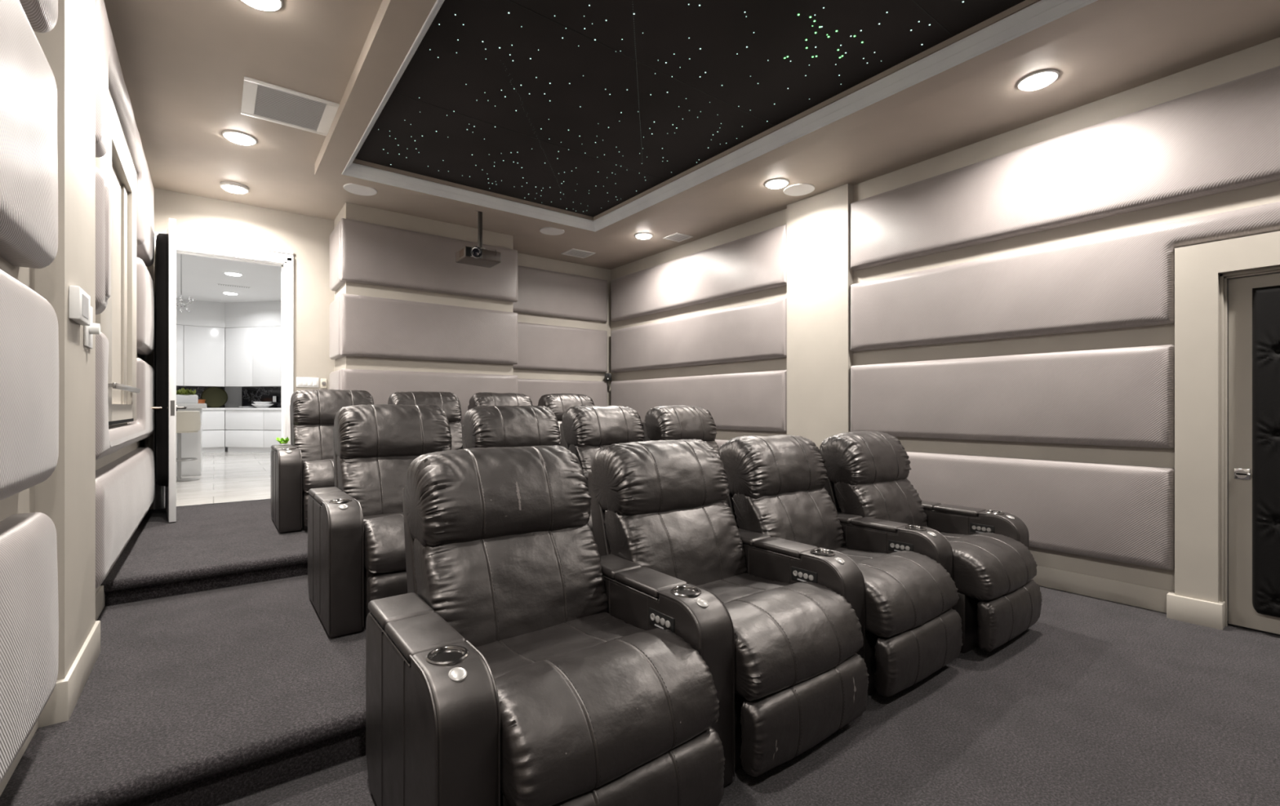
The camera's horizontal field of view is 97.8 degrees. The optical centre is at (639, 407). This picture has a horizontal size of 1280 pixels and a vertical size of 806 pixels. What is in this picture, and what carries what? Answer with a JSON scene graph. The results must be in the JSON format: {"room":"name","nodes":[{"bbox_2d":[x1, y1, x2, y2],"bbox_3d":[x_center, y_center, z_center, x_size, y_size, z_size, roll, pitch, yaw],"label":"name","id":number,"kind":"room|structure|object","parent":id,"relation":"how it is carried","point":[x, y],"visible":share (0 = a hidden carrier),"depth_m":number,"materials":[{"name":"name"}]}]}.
{"room":"home theater","nodes":[
{"label":"home theater","id":0,"kind":"room"},
{"bbox_2d":[0,31,146,592],"bbox_3d":[-1.914,-0.375,1.609,0.150,3.590,8.680,0,0,-37],"label":"wall","id":1,"kind":"structure","parent":0,"point":[23,501],"depth_m":1.76,"materials":[{"name":"beige paint"}]},
{"bbox_2d":[0,0,57,268],"bbox_3d":[-1.374,-0.740,1.109,0.101,0.640,1.630,0,0,-37],"label":"wall panel","id":2,"kind":"object","parent":1,"relation":"attached to","point":[28,155],"visible":1,"depth_m":1.43,"materials":[{"name":"fabric"}]},
{"bbox_2d":[0,511,58,783],"bbox_3d":[-1.375,0.608,1.108,0.100,0.585,1.630,0,0,-37],"label":"wall panel","id":3,"kind":"object","parent":1,"relation":"attached to","point":[29,605],"visible":1,"depth_m":1.43,"materials":[{"name":"fabric"}]},
{"bbox_2d":[0,269,58,500],"bbox_3d":[-1.375,-0.055,1.108,0.100,0.570,1.630,0,0,-37],"label":"wall panel","id":4,"kind":"object","parent":1,"relation":"attached to","point":[29,328],"visible":1,"depth_m":1.41,"materials":[{"name":"fabric"}]},
{"bbox_2d":[18,0,57,33],"bbox_3d":[-1.374,-1.475,1.109,0.102,0.670,1.630,0,0,-37],"label":"wall panel","id":5,"kind":"object","parent":1,"relation":"attached to","point":[42,15],"visible":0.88,"depth_m":1.65,"materials":[{"name":"fabric"}]},
{"bbox_2d":[34,0,95,679],"bbox_3d":[-2.160,-0.350,2.113,0.070,3.240,0.620,0,0,-37],"label":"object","id":6,"kind":"structure","parent":1,"relation":"attached to","point":[68,496],"depth_m":2.01,"materials":[{"name":"beige paint"}]},
{"bbox_2d":[0,508,149,795],"bbox_3d":[-3.004,0.930,3.229,0.083,0.280,4.480,0,0,-37],"label":"baseboard","id":7,"kind":"structure","parent":1,"relation":"attached to","point":[59,708],"depth_m":1.93,"materials":[{"name":"beige paint"}]},
{"bbox_2d":[68,285,90,325],"bbox_3d":[-2.037,-0.367,2.034,0.030,0.115,0.215,0,0,-37],"label":"thermostat","id":8,"kind":"object","parent":1,"relation":"attached to","point":[79,301],"visible":1,"depth_m":1.96,"materials":[{"name":"white plastic"}]},
{"bbox_2d":[83,306,100,348],"bbox_3d":[-2.184,-0.325,2.233,0.037,0.170,0.150,0,0,-37],"label":"handle","id":9,"kind":"object","parent":1,"relation":"attached to","point":[95,328],"visible":0.79,"depth_m":2.22,"materials":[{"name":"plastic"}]},
{"bbox_2d":[95,166,111,314],"bbox_3d":[-2.427,-0.740,2.487,0.100,0.640,0.240,0,0,-37],"label":"wall panel","id":10,"kind":"object","parent":1,"relation":"attached to","point":[103,194],"visible":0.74,"depth_m":2.45,"materials":[{"name":"fabric"}]},
{"bbox_2d":[95,89,140,425],"bbox_3d":[-3.003,-0.760,3.230,0.086,1.700,1.540,0,0,-37],"label":"window","id":11,"kind":"structure","parent":1,"relation":"attached to","point":[117,322],"depth_m":3.40,"materials":[{"name":"beige paint"}]},
{"bbox_2d":[95,0,154,266],"bbox_3d":[-3.183,-1.485,3.470,0.091,0.690,2.720,0,0,-37],"label":"wall panel","id":12,"kind":"object","parent":1,"relation":"attached to","point":[108,74],"visible":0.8,"depth_m":2.98,"materials":[{"name":"fabric"}]},
{"bbox_2d":[95,332,154,459],"bbox_3d":[-3.183,-0.058,3.470,0.090,0.585,2.720,0,0,-37],"label":"wall panel","id":13,"kind":"object","parent":1,"relation":"attached to","point":[108,440],"visible":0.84,"depth_m":2.84,"materials":[{"name":"fabric"}]},
{"bbox_2d":[95,446,155,588],"bbox_3d":[-3.179,0.557,3.473,0.101,0.485,2.720,0,0,-37],"label":"wall panel","id":14,"kind":"object","parent":1,"relation":"attached to","point":[125,486],"visible":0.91,"depth_m":2.87,"materials":[{"name":"fabric"}]},
{"bbox_2d":[136,257,154,355],"bbox_3d":[-3.753,-0.740,4.224,0.100,0.640,0.830,0,0,-37],"label":"wall panel","id":15,"kind":"object","parent":1,"relation":"attached to","point":[144,282],"visible":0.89,"depth_m":3.96,"materials":[{"name":"fabric"}]},
{"bbox_2d":[151,217,186,521],"bbox_3d":[-3.998,-0.295,4.726,0.247,2.395,0.874,0,0,-40],"label":"door","id":16,"kind":"structure","parent":1,"relation":"in","point":[166,407],"depth_m":4.41,"materials":[{"name":"white paint"}]},
{"bbox_2d":[146,187,163,509],"bbox_3d":[-4.398,-0.375,5.078,0.110,3.590,0.150,0,0,-37],"label":"wall","id":17,"kind":"structure","parent":0,"point":[157,193],"depth_m":5.02,"materials":[{"name":"beige paint"}]},
{"bbox_2d":[0,573,365,805],"bbox_3d":[-0.269,1.235,3.681,5.280,0.370,1.962,0,0,-37],"label":"floor","id":18,"kind":"structure","parent":0,"point":[215,696],"depth_m":1.97,"materials":[{"name":"grey carpet"}]},
{"bbox_2d":[307,404,452,636],"bbox_3d":[-1.268,0.515,3.095,0.916,1.071,1.010,0,0,-37],"label":"recliner","id":19,"kind":"object","parent":18,"relation":"on","point":[357,552],"visible":0.54,"depth_m":2.91,"materials":[{"name":"leather"}]},
{"bbox_2d":[363,511,406,573],"bbox_3d":[-1.169,0.656,2.965,0.618,0.242,0.658,0,0,-37],"label":"seat cushion","id":20,"kind":"object","parent":19,"relation":"on","point":[384,536],"depth_m":2.61,"materials":[{"name":"leather"}]},
{"bbox_2d":[461,404,593,533],"bbox_3d":[-0.598,0.517,3.608,0.769,1.066,1.015,0,0,-37],"label":"recliner","id":21,"kind":"object","parent":18,"relation":"on","point":[506,425],"visible":0.22,"depth_m":3.72,"materials":[{"name":"leather"}]},
{"bbox_2d":[588,506,593,533],"bbox_3d":[-0.558,0.656,3.433,0.618,0.242,0.658,0,0,-37],"label":"seat cushion","id":22,"kind":"object","parent":21,"relation":"on","point":[590,523],"depth_m":3.24,"materials":[{"name":"leather"}]},
{"bbox_2d":[560,404,644,471],"bbox_3d":[-0.005,0.516,4.101,0.769,1.068,1.017,0,0,-37],"label":"recliner","id":23,"kind":"object","parent":18,"relation":"on","point":[584,429],"visible":0.27,"depth_m":4.18,"materials":[{"name":"leather"}]},
{"bbox_2d":[642,404,719,451],"bbox_3d":[0.627,0.514,4.542,0.768,1.071,1.012,0,0,-37],"label":"recliner","id":24,"kind":"object","parent":18,"relation":"on","point":[673,422],"visible":0.27,"depth_m":4.65,"materials":[{"name":"leather"}]},
{"bbox_2d":[176,386,224,408],"bbox_3d":[-9.962,-0.255,10.892,3.000,0.650,0.035,0,0,-37],"label":"wall","id":25,"kind":"structure","parent":0,"point":[199,389],"depth_m":11.53,"materials":[{"name":"black stone"}]},
{"bbox_2d":[176,298,225,328],"bbox_3d":[-9.870,-1.895,10.771,3.000,0.510,0.500,0,0,-37],"label":"wall","id":26,"kind":"structure","parent":0,"point":[202,313],"depth_m":11.26,"materials":[{"name":"white paint"}]},
{"bbox_2d":[176,324,183,386],"bbox_3d":[-9.414,-1.038,11.030,0.640,1.205,0.360,0,0,-37],"label":"upper cabinet","id":27,"kind":"object","parent":26,"relation":"attached to","point":[180,328],"visible":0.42,"depth_m":11.05,"materials":[{"name":"white paint"}]},
{"bbox_2d":[183,324,225,386],"bbox_3d":[-8.898,-1.038,11.424,0.658,1.205,0.360,0,0,-37],"label":"upper cabinet","id":28,"kind":"object","parent":26,"relation":"attached to","point":[204,347],"visible":1,"depth_m":11.28,"materials":[{"name":"white paint"}]},
{"bbox_2d":[100,449,307,605],"bbox_3d":[-5.153,1.165,8.036,7.760,0.510,10.972,0,0,-37],"label":"floor","id":29,"kind":"structure","parent":0,"point":[224,544],"depth_m":3.79,"materials":[{"name":"grey carpet"}]},
{"bbox_2d":[176,410,200,482],"bbox_3d":[-5.760,0.475,6.988,0.427,0.870,0.429,0,0,-22],"label":"bar stool","id":30,"kind":"object","parent":29,"relation":"on","point":[187,421],"visible":0.61,"depth_m":6.95,"materials":[{"name":"beige plastic"}]},
{"bbox_2d":[176,403,206,475],"bbox_3d":[-7.196,0.427,7.201,2.540,0.965,1.320,0,0,-37],"label":"kitchen island","id":31,"kind":"object","parent":29,"relation":"on","point":[191,442],"visible":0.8,"depth_m":7.48,"materials":[{"name":"white paint"}]},
{"bbox_2d":[176,403,206,408],"bbox_3d":[-7.196,-0.022,7.201,2.540,0.065,1.320,0,0,-37],"label":"island countertop","id":32,"kind":"structure","parent":31,"relation":"on","point":[188,405],"depth_m":7.37,"materials":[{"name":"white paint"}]},
{"bbox_2d":[176,387,198,403],"bbox_3d":[-6.248,-0.165,7.616,0.350,0.219,0.252,0,0,-37],"label":"potted plant","id":33,"kind":"object","parent":32,"relation":"on","point":[183,396],"visible":0.69,"depth_m":7.59,"materials":[{"name":"green plant"}]},
{"bbox_2d":[202,409,224,452],"bbox_3d":[-9.120,0.480,11.268,1.196,0.860,0.380,0,0,-37],"label":"base cabinet","id":34,"kind":"object","parent":29,"relation":"on","point":[213,420],"visible":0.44,"depth_m":11.37,"materials":[{"name":"white paint"}]},
{"bbox_2d":[225,409,266,452],"bbox_3d":[-8.038,0.480,11.582,0.920,0.860,0.380,0,0,11],"label":"base cabinet","id":35,"kind":"object","parent":29,"relation":"on","point":[244,432],"visible":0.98,"depth_m":11.40,"materials":[{"name":"white paint"}]},
{"bbox_2d":[263,409,280,452],"bbox_3d":[-7.204,0.480,11.423,0.780,0.860,0.380,0,0,11],"label":"base cabinet","id":36,"kind":"object","parent":29,"relation":"on","point":[272,418],"visible":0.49,"depth_m":11.28,"materials":[{"name":"white paint"}]},
{"bbox_2d":[271,389,373,532],"bbox_3d":[-2.456,0.375,4.592,0.926,1.071,1.010,0,0,-37],"label":"recliner","id":37,"kind":"object","parent":29,"relation":"on","point":[301,465],"visible":0.4,"depth_m":4.50,"materials":[{"name":"leather"}]},
{"bbox_2d":[302,458,334,493],"bbox_3d":[-2.356,0.516,4.461,0.624,0.242,0.658,0,0,-37],"label":"seat cushion","id":38,"kind":"object","parent":37,"relation":"on","point":[316,473],"depth_m":4.11,"materials":[{"name":"leather"}]},
{"bbox_2d":[387,391,462,449],"bbox_3d":[-1.778,0.377,5.110,0.777,1.066,1.015,0,0,-37],"label":"recliner","id":39,"kind":"object","parent":29,"relation":"on","point":[448,402],"visible":0.18,"depth_m":5.32,"materials":[{"name":"leather"}]},
{"bbox_2d":[467,391,561,445],"bbox_3d":[-1.161,0.376,5.584,0.777,1.068,1.017,0,0,-37],"label":"recliner","id":40,"kind":"object","parent":29,"relation":"on","point":[477,399],"visible":0.11,"depth_m":5.71,"materials":[{"name":"leather"}]},
{"bbox_2d":[537,393,594,437],"bbox_3d":[-0.541,0.374,6.053,0.776,1.071,1.012,0,0,-37],"label":"recliner","id":41,"kind":"object","parent":29,"relation":"on","point":[558,403],"visible":0.12,"depth_m":6.14,"materials":[{"name":"leather"}]},
{"bbox_3d":[-10.628,0.480,10.116,1.000,0.860,0.380,0,0,-37],"label":"base cabinet","id":42,"kind":"object","parent":29,"relation":"on","visible":0},
{"bbox_2d":[202,408,280,409],"bbox_3d":[-8.722,0.028,11.039,5.244,0.045,1.464,0,0,-16],"label":"countertop","id":43,"kind":"structure","parent":42,"relation":"on","point":[202,408],"depth_m":11.34,"materials":[{"name":"white paint"}]},
{"bbox_2d":[201,386,227,407],"bbox_3d":[-8.855,-0.215,11.633,0.440,0.440,0.040,0,0,-37],"label":"round tray","id":44,"kind":"object","parent":43,"relation":"on","point":[215,397],"visible":0.97,"depth_m":11.62,"materials":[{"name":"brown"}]},
{"bbox_2d":[176,253,280,302],"bbox_3d":[-6.131,-2.200,9.020,7.400,0.100,8.220,0,0,-37],"label":"ceiling","id":45,"kind":"structure","parent":0,"point":[201,276],"depth_m":9.45,"materials":[{"name":"white paint"}]},
{"bbox_2d":[176,253,195,312],"bbox_3d":[-5.905,-1.693,7.192,0.259,0.914,0.259,0,0,-15],"label":"pendant light","id":46,"kind":"object","parent":45,"relation":"hanging from","point":[189,300],"visible":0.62,"depth_m":7.19,"materials":[{"name":"silver metal"}]},
{"bbox_2d":[224,386,241,449],"bbox_3d":[-8.594,-0.620,12.247,7.200,3.060,0.100,0,0,-37],"label":"wall","id":47,"kind":"structure","parent":0,"point":[234,393],"depth_m":12.05,"materials":[{"name":"white paint"}]},
{"bbox_2d":[163,189,333,391],"bbox_3d":[-3.810,-0.375,5.527,1.370,3.590,0.150,0,0,-37],"label":"wall","id":48,"kind":"structure","parent":0,"point":[308,237],"depth_m":5.68,"materials":[{"name":"beige paint"}]},
{"bbox_2d":[176,497,271,506],"bbox_3d":[-3.942,0.912,5.341,0.915,0.016,0.025,0,0,-37],"label":"trim","id":49,"kind":"structure","parent":48,"relation":"attached to","point":[270,498],"depth_m":5.32,"materials":[{"name":"silver metal"}]},
{"bbox_2d":[153,231,293,509],"bbox_3d":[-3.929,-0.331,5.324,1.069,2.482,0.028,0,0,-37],"label":"trim","id":50,"kind":"structure","parent":48,"relation":"attached to","point":[183,242],"depth_m":5.50,"materials":[{"name":"white paint"}]},
{"bbox_2d":[296,377,318,387],"bbox_3d":[-3.409,-0.259,5.730,0.200,0.100,0.013,0,0,-37],"label":"light switch","id":51,"kind":"object","parent":48,"relation":"attached to","point":[300,381],"visible":1,"depth_m":5.73,"materials":[{"name":"white plastic"}]},
{"bbox_2d":[225,300,280,328],"bbox_3d":[-6.907,-1.895,11.428,3.200,0.510,0.500,0,0,11],"label":"wall","id":52,"kind":"structure","parent":0,"point":[258,313],"depth_m":11.36,"materials":[{"name":"white paint"}]},
{"bbox_2d":[225,327,262,386],"bbox_3d":[-8.167,-1.038,11.597,0.658,1.205,0.360,0,0,11],"label":"upper cabinet","id":53,"kind":"object","parent":52,"relation":"attached to","point":[238,340],"visible":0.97,"depth_m":11.42,"materials":[{"name":"white paint"}]},
{"bbox_2d":[253,326,280,386],"bbox_3d":[-7.480,-1.038,11.466,0.740,1.205,0.360,0,0,11],"label":"upper cabinet","id":54,"kind":"object","parent":52,"relation":"attached to","point":[266,340],"visible":0.56,"depth_m":11.30,"materials":[{"name":"white paint"}]},
{"bbox_2d":[241,386,280,408],"bbox_3d":[-6.879,-0.255,11.578,3.200,0.650,0.035,0,0,11],"label":"wall","id":55,"kind":"structure","parent":0,"point":[249,394],"depth_m":11.77,"materials":[{"name":"black stone"}]},
{"bbox_2d":[333,202,513,374],"bbox_3d":[-2.374,-0.375,6.192,1.720,3.590,0.775,0,0,-37],"label":"wall","id":56,"kind":"structure","parent":0,"point":[349,211],"depth_m":5.79,"materials":[{"name":"beige paint"}]},
{"bbox_2d":[329,369,340,389],"bbox_3d":[-3.030,-0.065,5.578,0.068,0.610,0.575,0,0,-37],"label":"wall panel","id":57,"kind":"object","parent":56,"relation":"attached to","point":[335,376],"visible":0.33,"depth_m":5.47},
{"bbox_2d":[329,220,345,290],"bbox_3d":[-3.030,-1.505,5.578,0.068,0.590,0.575,0,0,-37],"label":"wall panel","id":58,"kind":"object","parent":56,"relation":"attached to","point":[335,283],"visible":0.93,"depth_m":5.47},
{"bbox_2d":[329,295,345,359],"bbox_3d":[-3.030,-0.790,5.578,0.068,0.590,0.575,0,0,-37],"label":"wall panel","id":59,"kind":"object","parent":56,"relation":"attached to","point":[335,306],"visible":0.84,"depth_m":5.47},
{"bbox_2d":[340,293,517,364],"bbox_3d":[-2.119,-0.790,5.849,1.806,0.590,0.081,0,0,-37],"label":"wall panel","id":60,"kind":"object","parent":56,"relation":"attached to","point":[371,326],"visible":1,"depth_m":5.74,"materials":[{"name":"fabric"}]},
{"bbox_2d":[340,217,517,302],"bbox_3d":[-2.118,-1.505,5.849,1.806,0.590,0.081,0,0,-37],"label":"wall panel","id":61,"kind":"object","parent":56,"relation":"attached to","point":[372,254],"visible":0.94,"depth_m":5.70,"materials":[{"name":"fabric"}]},
{"bbox_2d":[340,368,517,425],"bbox_3d":[-2.119,-0.065,5.849,1.806,0.610,0.081,0,0,-37],"label":"wall panel","id":62,"kind":"object","parent":56,"relation":"attached to","point":[380,384],"visible":0.45,"depth_m":5.74,"materials":[{"name":"fabric"}]},
{"bbox_2d":[513,253,610,405],"bbox_3d":[-1.113,-0.375,7.548,1.930,3.590,0.150,0,0,-37],"label":"wall","id":63,"kind":"structure","parent":0,"point":[523,260],"depth_m":7.56,"materials":[{"name":"beige paint"}]},
{"bbox_2d":[513,265,607,322],"bbox_3d":[-1.111,-1.505,7.405,1.620,0.590,0.081,0,0,-37],"label":"wall panel","id":64,"kind":"object","parent":63,"relation":"attached to","point":[540,291],"visible":0.73,"depth_m":7.41,"materials":[{"name":"fabric"}]},
{"bbox_2d":[513,321,607,372],"bbox_3d":[-1.111,-0.790,7.405,1.620,0.590,0.080,0,0,-37],"label":"wall panel","id":65,"kind":"object","parent":63,"relation":"attached to","point":[540,346],"visible":0.72,"depth_m":7.41,"materials":[{"name":"fabric"}]},
{"bbox_2d":[517,377,607,406],"bbox_3d":[-1.111,-0.065,7.404,1.620,0.610,0.081,0,0,-37],"label":"wall panel","id":66,"kind":"object","parent":63,"relation":"attached to","point":[534,388],"visible":0.3,"depth_m":7.43,"materials":[{"name":"fabric"}]},
{"bbox_2d":[103,0,1279,269],"bbox_3d":[0.171,-2.030,3.106,5.280,0.120,8.830,0,0,-37],"label":"ceiling","id":67,"kind":"structure","parent":0,"point":[584,107],"depth_m":3.49,"materials":[{"name":"beige paint"}]},
{"bbox_2d":[219,181,248,193],"bbox_3d":[-3.606,-1.946,4.971,0.210,0.048,0.210,0,0,-37],"label":"recessed light","id":68,"kind":"object","parent":67,"relation":"in","point":[233,187],"visible":1,"depth_m":4.92,"materials":[{"name":"glass"}]},
{"bbox_2d":[222,130,257,145],"bbox_3d":[-2.918,-1.955,4.075,0.210,0.030,0.210,0,0,-37],"label":"recessed light","id":69,"kind":"object","parent":67,"relation":"in","point":[237,137],"visible":1,"depth_m":4.04,"materials":[{"name":"white plastic"}]},
{"bbox_2d":[240,0,283,11],"bbox_3d":[-1.829,-1.955,2.668,0.210,0.030,0.210,0,0,-37],"label":"recessed light","id":70,"kind":"object","parent":67,"relation":"in","point":[263,5],"visible":1,"depth_m":2.70,"materials":[{"name":"white plastic"}]},
{"bbox_2d":[240,75,339,136],"bbox_3d":[-2.310,-1.965,3.681,0.505,0.010,0.525,0,0,-37],"label":"ceiling vent","id":71,"kind":"object","parent":67,"relation":"in","point":[263,100],"visible":1,"depth_m":3.65,"materials":[{"name":"white plastic"}]},
{"bbox_2d":[342,182,377,195],"bbox_3d":[-2.524,-1.966,5.043,0.274,0.009,0.274,0,0,-37],"label":"ceiling speaker","id":72,"kind":"object","parent":67,"relation":"attached to","point":[354,188],"visible":0.88,"depth_m":5.04,"materials":[{"name":"white plastic"}]},
{"bbox_2d":[455,210,501,267],"bbox_3d":[-1.591,-1.700,5.512,0.365,0.539,0.306,0,0,-37],"label":"projector","id":73,"kind":"object","parent":67,"relation":"hanging from","point":[476,255],"visible":0.94,"depth_m":5.47,"materials":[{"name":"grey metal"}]},
{"bbox_2d":[539,226,564,235],"bbox_3d":[-0.980,-1.966,6.228,0.274,0.009,0.274,0,0,-37],"label":"ceiling speaker","id":74,"kind":"object","parent":67,"relation":"attached to","point":[546,230],"visible":0.91,"depth_m":6.23,"materials":[{"name":"white plastic"}]},
{"bbox_2d":[560,248,595,257],"bbox_3d":[-0.789,-1.965,7.132,0.340,0.010,0.295,0,0,-37],"label":"ceiling vent","id":75,"kind":"object","parent":67,"relation":"in","point":[572,252],"visible":1,"depth_m":7.12,"materials":[{"name":"white plastic"}]},
{"bbox_2d":[634,232,653,239],"bbox_3d":[0.042,-1.955,6.398,0.210,0.030,0.210,0,0,-37],"label":"recessed light","id":76,"kind":"object","parent":67,"relation":"in","point":[641,235],"visible":1,"depth_m":6.35,"materials":[{"name":"white plastic"}]},
{"bbox_2d":[662,232,693,242],"bbox_3d":[0.439,-1.965,6.458,0.245,0.010,0.255,0,0,-37],"label":"ceiling vent","id":77,"kind":"object","parent":67,"relation":"in","point":[677,237],"visible":1,"depth_m":6.45,"materials":[{"name":"white plastic"}]},
{"bbox_2d":[764,177,789,188],"bbox_3d":[1.200,-1.955,4.904,0.210,0.030,0.210,0,0,-37],"label":"recessed light","id":78,"kind":"object","parent":67,"relation":"in","point":[778,183],"visible":1,"depth_m":4.86,"materials":[{"name":"white plastic"}]},
{"bbox_2d":[783,183,814,195],"bbox_3d":[1.437,-1.966,5.047,0.274,0.009,0.274,0,0,-37],"label":"ceiling speaker","id":79,"kind":"object","parent":67,"relation":"attached to","point":[797,189],"visible":1,"depth_m":5.04,"materials":[{"name":"white plastic"}]},
{"bbox_2d":[1016,69,1059,90],"bbox_3d":[2.392,-1.955,3.360,0.210,0.030,0.210,0,0,-37],"label":"recessed light","id":80,"kind":"object","parent":67,"relation":"in","point":[1039,79],"visible":1,"depth_m":3.33,"materials":[{"name":"glass"}]},
{"bbox_2d":[314,0,1147,238],"bbox_3d":[0.411,-1.975,2.824,2.780,0.190,6.390,0,0,-37],"label":"ceiling","id":81,"kind":"structure","parent":0,"point":[397,24],"depth_m":3.34,"materials":[{"name":"beige paint"}]},
{"bbox_2d":[341,0,1097,231],"bbox_3d":[0.391,-1.927,2.833,2.421,0.106,6.030,0,0,-37],"label":"trim","id":82,"kind":"structure","parent":81,"relation":"attached to","point":[1037,15],"depth_m":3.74,"materials":[{"name":"paint"}]},
{"bbox_2d":[216,585,1279,805],"bbox_3d":[1.575,1.320,1.265,5.280,0.200,4.200,0,0,-37],"label":"floor","id":83,"kind":"structure","parent":0,"point":[1099,701],"depth_m":2.10,"materials":[{"name":"grey carpet"}]},
{"bbox_2d":[365,444,734,805],"bbox_3d":[-0.302,0.685,1.821,0.952,1.071,1.010,0,0,-37],"label":"recliner","id":84,"kind":"object","parent":83,"relation":"on","point":[519,663],"visible":1,"depth_m":1.63,"materials":[{"name":"leather"}]},
{"bbox_2d":[475,611,719,805],"bbox_3d":[-0.202,0.826,1.690,0.642,0.242,0.658,0,0,-37],"label":"seat cushion","id":85,"kind":"object","parent":84,"relation":"on","point":[591,706],"depth_m":1.49,"materials":[{"name":"leather"}]},
{"bbox_2d":[587,439,869,776],"bbox_3d":[0.383,0.687,2.370,0.799,1.066,1.015,0,0,-37],"label":"recliner","id":86,"kind":"object","parent":83,"relation":"on","point":[797,610],"visible":0.79,"depth_m":2.29,"materials":[{"name":"leather"}]},
{"bbox_2d":[697,573,863,701],"bbox_3d":[0.421,0.826,2.193,0.642,0.242,0.658,0,0,-37],"label":"seat cushion","id":87,"kind":"object","parent":86,"relation":"on","point":[796,633],"depth_m":1.98,"materials":[{"name":"leather"}]},
{"bbox_2d":[718,434,963,696],"bbox_3d":[1.017,0.686,2.857,0.799,1.068,1.017,0,0,-37],"label":"recliner","id":88,"kind":"object","parent":83,"relation":"on","point":[776,483],"visible":0.73,"depth_m":2.79,"materials":[{"name":"leather"}]},
{"bbox_2d":[831,546,959,637],"bbox_3d":[1.057,0.827,2.677,0.642,0.241,0.657,0,0,-37],"label":"seat cushion","id":89,"kind":"object","parent":88,"relation":"on","point":[909,593],"depth_m":2.44,"materials":[{"name":"leather"}]},
{"bbox_2d":[819,430,1042,653],"bbox_3d":[1.698,0.684,3.284,0.798,1.071,1.012,0,0,-37],"label":"recliner","id":90,"kind":"object","parent":83,"relation":"on","point":[994,566],"visible":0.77,"depth_m":3.21,"materials":[{"name":"leather"}]},
{"bbox_2d":[940,532,1037,600],"bbox_3d":[1.734,0.826,3.109,0.642,0.242,0.662,0,0,-37],"label":"seat cushion","id":91,"kind":"object","parent":90,"relation":"on","point":[988,566],"depth_m":2.81,"materials":[{"name":"leather"}]},
{"bbox_2d":[610,37,1279,620],"bbox_3d":[1.748,-0.375,5.266,0.150,3.590,7.250,0,0,-37],"label":"wall","id":92,"kind":"structure","parent":0,"point":[1210,74],"depth_m":3.82,"materials":[{"name":"beige paint"}]},
{"bbox_2d":[610,223,786,321],"bbox_3d":[0.525,-1.505,6.669,0.092,0.590,3.035,0,0,-37],"label":"wall panel","id":93,"kind":"object","parent":92,"relation":"attached to","point":[757,262],"visible":0.94,"depth_m":6.31,"materials":[{"name":"fabric"}]},
{"bbox_2d":[610,297,786,372],"bbox_3d":[0.525,-0.790,6.669,0.092,0.590,3.035,0,0,-37],"label":"wall panel","id":94,"kind":"object","parent":92,"relation":"attached to","point":[757,331],"visible":0.97,"depth_m":6.31,"materials":[{"name":"fabric"}]},
{"bbox_2d":[610,369,786,431],"bbox_3d":[0.525,-0.065,6.669,0.092,0.610,3.035,0,0,-37],"label":"wall panel","id":95,"kind":"object","parent":92,"relation":"attached to","point":[757,401],"visible":0.65,"depth_m":6.09,"materials":[{"name":"fabric"}]},
{"bbox_2d":[786,183,853,449],"bbox_3d":[1.659,-0.350,5.198,0.075,3.240,0.660,0,0,-37],"label":"column","id":96,"kind":"structure","parent":92,"relation":"attached to","point":[820,274],"depth_m":5.15,"materials":[{"name":"beige paint"}]},
{"bbox_2d":[850,344,1174,448],"bbox_3d":[2.491,-0.065,4.094,0.092,0.610,2.085,0,0,-37],"label":"wall panel","id":97,"kind":"object","parent":92,"relation":"attached to","point":[1119,397],"visible":0.89,"depth_m":3.81,"materials":[{"name":"fabric"}]},
{"bbox_2d":[906,450,1174,570],"bbox_3d":[2.491,0.655,4.094,0.092,0.600,2.085,0,0,-37],"label":"wall panel","id":98,"kind":"object","parent":92,"relation":"attached to","point":[1114,512],"visible":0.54,"depth_m":3.62,"materials":[{"name":"fabric"}]},
{"bbox_2d":[850,65,1279,270],"bbox_3d":[2.946,-1.505,3.498,0.092,0.590,3.585,0,0,-37],"label":"wall panel","id":99,"kind":"object","parent":92,"relation":"attached to","point":[1224,137],"visible":1,"depth_m":3.54,"materials":[{"name":"fabric"}]},
{"bbox_2d":[850,201,1279,351],"bbox_3d":[2.948,-0.790,3.499,0.086,0.590,3.585,0,0,-37],"label":"wall panel","id":100,"kind":"object","parent":92,"relation":"attached to","point":[1126,279],"visible":0.97,"depth_m":3.73,"materials":[{"name":"fabric"}]},
{"bbox_2d":[1031,564,1170,613],"bbox_3d":[2.709,1.153,3.874,0.012,0.135,1.430,0,0,-37],"label":"baseboard","id":101,"kind":"structure","parent":92,"relation":"attached to","point":[1129,593],"depth_m":3.55,"materials":[{"name":"beige paint"}]},
{"bbox_2d":[1166,590,1225,629],"bbox_3d":[3.171,1.155,3.188,0.110,0.149,0.227,0,0,-37],"label":"trim","id":102,"kind":"structure","parent":92,"relation":"attached to","point":[1190,610],"depth_m":3.15,"materials":[{"name":"beige paint"}]},
{"bbox_2d":[1174,231,1279,602],"bbox_3d":[3.551,0.174,2.706,0.090,2.191,1.392,0,0,-37],"label":"trim","id":103,"kind":"structure","parent":92,"relation":"attached to","point":[1198,268],"depth_m":3.15,"materials":[{"name":"beige paint"}]},
{"bbox_2d":[1219,266,1279,626],"bbox_3d":[3.568,0.237,2.724,0.042,1.966,1.036,0,0,-37],"label":"trim","id":104,"kind":"structure","parent":92,"relation":"attached to","point":[1224,277],"depth_m":3.12,"materials":[{"name":"beige paint"}]},
{"bbox_2d":[1228,272,1279,634],"bbox_3d":[3.584,0.245,2.736,0.102,1.926,0.976,0,0,-37],"label":"door","id":105,"kind":"structure","parent":92,"relation":"in","point":[1254,301],"depth_m":3.04,"materials":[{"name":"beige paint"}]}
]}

